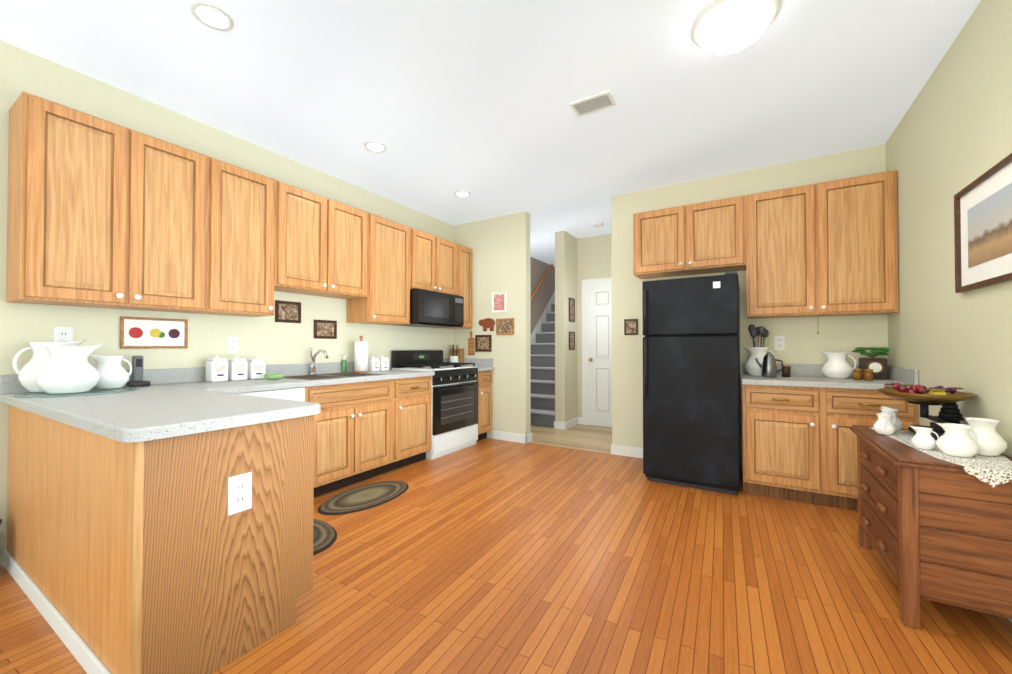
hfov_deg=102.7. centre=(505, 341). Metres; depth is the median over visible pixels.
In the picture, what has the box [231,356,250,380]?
canister
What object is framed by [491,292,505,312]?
framed picture
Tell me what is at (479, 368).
countertop
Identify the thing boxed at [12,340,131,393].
pitchers
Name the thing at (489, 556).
floor
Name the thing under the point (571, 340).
framed picture
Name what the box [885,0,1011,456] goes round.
wall
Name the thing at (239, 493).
outlet
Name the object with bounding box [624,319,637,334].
picture
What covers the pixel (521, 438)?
baseboard
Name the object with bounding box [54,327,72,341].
electrical outlet
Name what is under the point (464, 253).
upper cabinet
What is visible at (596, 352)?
hall door
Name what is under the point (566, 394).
wall
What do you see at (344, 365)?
soap bottle
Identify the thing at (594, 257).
wall
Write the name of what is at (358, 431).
base cabinet
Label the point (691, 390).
fridge
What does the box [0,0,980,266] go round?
ceiling
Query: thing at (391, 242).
upper cabinet
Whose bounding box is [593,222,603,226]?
smoke detector
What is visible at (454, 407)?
range
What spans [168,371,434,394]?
countertop
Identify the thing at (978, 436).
white pitchers
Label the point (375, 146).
recessed light
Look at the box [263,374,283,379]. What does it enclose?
bowl
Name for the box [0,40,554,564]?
wall
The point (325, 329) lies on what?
picture
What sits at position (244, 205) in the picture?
upper cabinet
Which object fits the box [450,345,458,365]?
utensil crock
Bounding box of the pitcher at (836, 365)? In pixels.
[819,351,856,378]
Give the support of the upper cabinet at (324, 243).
attached to the wall at (269, 340)
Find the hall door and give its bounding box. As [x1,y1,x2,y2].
[582,277,611,426]
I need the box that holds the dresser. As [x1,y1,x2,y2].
[849,425,1011,629]
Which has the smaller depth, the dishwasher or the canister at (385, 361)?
the dishwasher
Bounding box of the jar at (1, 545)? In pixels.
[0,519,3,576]
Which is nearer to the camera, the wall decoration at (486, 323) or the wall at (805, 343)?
the wall at (805, 343)
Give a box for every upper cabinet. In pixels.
[6,91,213,313]
[210,159,277,316]
[278,181,369,298]
[347,213,413,324]
[414,229,457,294]
[445,244,471,328]
[633,195,748,278]
[745,170,898,318]
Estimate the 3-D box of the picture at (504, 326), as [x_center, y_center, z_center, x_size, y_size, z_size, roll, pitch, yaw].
[-0.011,-0.179,4.921,0.250,0.200,0.016,0,-1,31]
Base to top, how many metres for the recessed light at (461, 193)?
0.012 m
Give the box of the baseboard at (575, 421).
[563,417,580,429]
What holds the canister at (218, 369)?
on the countertop at (282, 384)
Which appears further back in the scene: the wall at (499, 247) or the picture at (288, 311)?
the wall at (499, 247)
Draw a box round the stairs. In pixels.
[531,303,554,426]
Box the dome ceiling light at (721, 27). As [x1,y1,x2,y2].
[691,0,780,54]
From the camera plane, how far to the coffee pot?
3.24 m
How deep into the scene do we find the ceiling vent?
2.67 m
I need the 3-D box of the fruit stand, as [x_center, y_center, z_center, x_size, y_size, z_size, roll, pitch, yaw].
[2.090,0.345,2.005,0.350,0.270,0.448,0,-1,31]
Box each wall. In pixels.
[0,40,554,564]
[454,212,530,438]
[555,231,577,421]
[577,234,611,426]
[611,144,887,471]
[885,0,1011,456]
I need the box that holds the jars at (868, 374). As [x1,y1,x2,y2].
[853,369,872,380]
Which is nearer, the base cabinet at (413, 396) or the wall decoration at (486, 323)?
the base cabinet at (413, 396)
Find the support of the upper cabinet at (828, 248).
attached to the wall at (805, 343)
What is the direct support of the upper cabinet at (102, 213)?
attached to the wall at (269, 340)
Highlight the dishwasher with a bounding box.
[244,387,311,402]
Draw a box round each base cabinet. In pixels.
[3,403,319,673]
[312,375,395,495]
[396,375,432,468]
[476,371,491,440]
[742,363,918,510]
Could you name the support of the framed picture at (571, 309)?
attached to the wall at (566, 394)
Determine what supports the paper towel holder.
on the countertop at (282, 384)
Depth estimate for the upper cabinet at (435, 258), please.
4.58 m
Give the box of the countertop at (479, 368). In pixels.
[478,367,494,370]
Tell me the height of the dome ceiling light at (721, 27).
0.132 m
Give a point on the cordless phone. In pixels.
(137, 370)
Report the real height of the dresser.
0.680 m
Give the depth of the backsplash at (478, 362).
5.09 m
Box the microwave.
[395,288,463,327]
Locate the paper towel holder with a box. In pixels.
[353,336,368,372]
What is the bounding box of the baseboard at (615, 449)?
[611,444,642,457]
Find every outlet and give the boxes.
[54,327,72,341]
[227,337,237,352]
[228,472,251,515]
[774,336,784,349]
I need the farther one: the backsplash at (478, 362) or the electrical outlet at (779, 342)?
the backsplash at (478, 362)
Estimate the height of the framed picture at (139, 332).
0.200 m
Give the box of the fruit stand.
[877,382,976,446]
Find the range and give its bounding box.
[392,350,478,459]
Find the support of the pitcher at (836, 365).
on the base cabinet at (799, 440)
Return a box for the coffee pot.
[755,352,782,377]
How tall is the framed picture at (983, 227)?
0.500 m
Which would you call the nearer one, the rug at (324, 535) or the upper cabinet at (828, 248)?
the rug at (324, 535)
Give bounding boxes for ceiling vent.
[569,91,616,116]
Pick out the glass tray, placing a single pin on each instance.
(20, 395)
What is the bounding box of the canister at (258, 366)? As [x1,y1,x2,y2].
[250,356,265,379]
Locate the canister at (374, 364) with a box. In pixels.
[368,356,381,371]
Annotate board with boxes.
[468,332,474,354]
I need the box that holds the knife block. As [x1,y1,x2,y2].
[450,349,463,365]
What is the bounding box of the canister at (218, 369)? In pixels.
[205,355,230,381]
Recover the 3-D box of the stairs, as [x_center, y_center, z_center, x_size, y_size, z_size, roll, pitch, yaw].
[1.026,-0.069,7.195,1.006,2.600,2.947,0,-1,31]
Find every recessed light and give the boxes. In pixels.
[190,1,233,30]
[364,141,385,152]
[454,190,470,196]
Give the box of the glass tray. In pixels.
[14,387,138,397]
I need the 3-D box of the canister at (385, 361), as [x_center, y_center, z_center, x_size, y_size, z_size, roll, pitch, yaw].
[-1.262,0.223,4.135,0.102,0.154,0.100,0,-1,31]
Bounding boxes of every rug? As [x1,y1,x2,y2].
[313,519,336,554]
[318,481,408,514]
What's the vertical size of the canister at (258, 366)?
0.173 m
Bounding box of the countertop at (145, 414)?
[0,383,327,446]
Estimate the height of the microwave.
0.372 m
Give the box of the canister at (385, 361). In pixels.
[382,356,388,370]
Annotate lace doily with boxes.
[869,427,1011,486]
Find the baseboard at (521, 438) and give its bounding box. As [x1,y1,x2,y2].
[493,431,527,442]
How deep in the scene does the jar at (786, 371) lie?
3.29 m
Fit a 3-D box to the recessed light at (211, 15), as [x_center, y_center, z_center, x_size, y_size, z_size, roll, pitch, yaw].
[-1.420,-1.572,1.959,0.170,0.012,0.170,0,-1,31]
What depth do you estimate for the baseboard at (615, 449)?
4.19 m
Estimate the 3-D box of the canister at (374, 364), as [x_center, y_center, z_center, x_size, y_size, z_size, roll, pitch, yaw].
[-1.324,0.221,4.032,0.102,0.154,0.100,0,-1,31]
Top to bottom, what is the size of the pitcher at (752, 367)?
0.439 m
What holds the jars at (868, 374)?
on the base cabinet at (799, 440)
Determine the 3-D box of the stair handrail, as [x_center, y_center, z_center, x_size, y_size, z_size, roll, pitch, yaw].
[0.608,-1.046,7.412,0.085,2.635,3.055,0,-1,31]
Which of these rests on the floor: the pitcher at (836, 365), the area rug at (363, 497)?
the area rug at (363, 497)
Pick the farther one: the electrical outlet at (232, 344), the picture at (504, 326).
the picture at (504, 326)
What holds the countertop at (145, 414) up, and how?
on the base cabinet at (132, 547)
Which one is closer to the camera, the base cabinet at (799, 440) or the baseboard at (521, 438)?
the base cabinet at (799, 440)
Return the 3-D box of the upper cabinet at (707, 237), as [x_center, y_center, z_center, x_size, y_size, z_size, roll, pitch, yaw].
[1.700,-0.939,3.783,0.934,0.590,0.317,0,-1,31]
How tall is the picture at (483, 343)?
0.210 m
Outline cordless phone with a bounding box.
[127,356,150,386]
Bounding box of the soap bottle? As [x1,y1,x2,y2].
[342,354,346,372]
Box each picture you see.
[120,316,187,348]
[275,300,300,322]
[314,319,336,338]
[475,335,491,351]
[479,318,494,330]
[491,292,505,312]
[496,318,513,334]
[569,297,574,321]
[569,332,574,349]
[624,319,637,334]
[954,153,1011,292]
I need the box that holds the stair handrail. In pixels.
[531,264,553,300]
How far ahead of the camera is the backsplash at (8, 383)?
2.81 m
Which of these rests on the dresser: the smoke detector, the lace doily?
the lace doily
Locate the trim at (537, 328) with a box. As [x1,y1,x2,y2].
[531,291,554,342]
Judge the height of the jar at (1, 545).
0.408 m
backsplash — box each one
[0,359,449,394]
[464,359,491,366]
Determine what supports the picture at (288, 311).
attached to the wall at (269, 340)
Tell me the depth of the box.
3.04 m
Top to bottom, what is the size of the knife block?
0.220 m
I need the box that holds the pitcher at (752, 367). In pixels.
[742,324,775,375]
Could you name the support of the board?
attached to the wall at (499, 247)
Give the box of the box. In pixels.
[852,347,890,379]
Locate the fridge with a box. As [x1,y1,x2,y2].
[642,271,740,494]
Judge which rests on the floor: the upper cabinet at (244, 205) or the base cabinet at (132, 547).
the base cabinet at (132, 547)
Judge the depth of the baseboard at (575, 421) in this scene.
5.73 m
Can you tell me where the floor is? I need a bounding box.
[0,424,1011,673]
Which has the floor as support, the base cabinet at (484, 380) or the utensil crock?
the base cabinet at (484, 380)
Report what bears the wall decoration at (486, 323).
attached to the wall at (499, 247)
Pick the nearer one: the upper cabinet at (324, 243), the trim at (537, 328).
the upper cabinet at (324, 243)
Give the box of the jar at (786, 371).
[781,365,790,376]

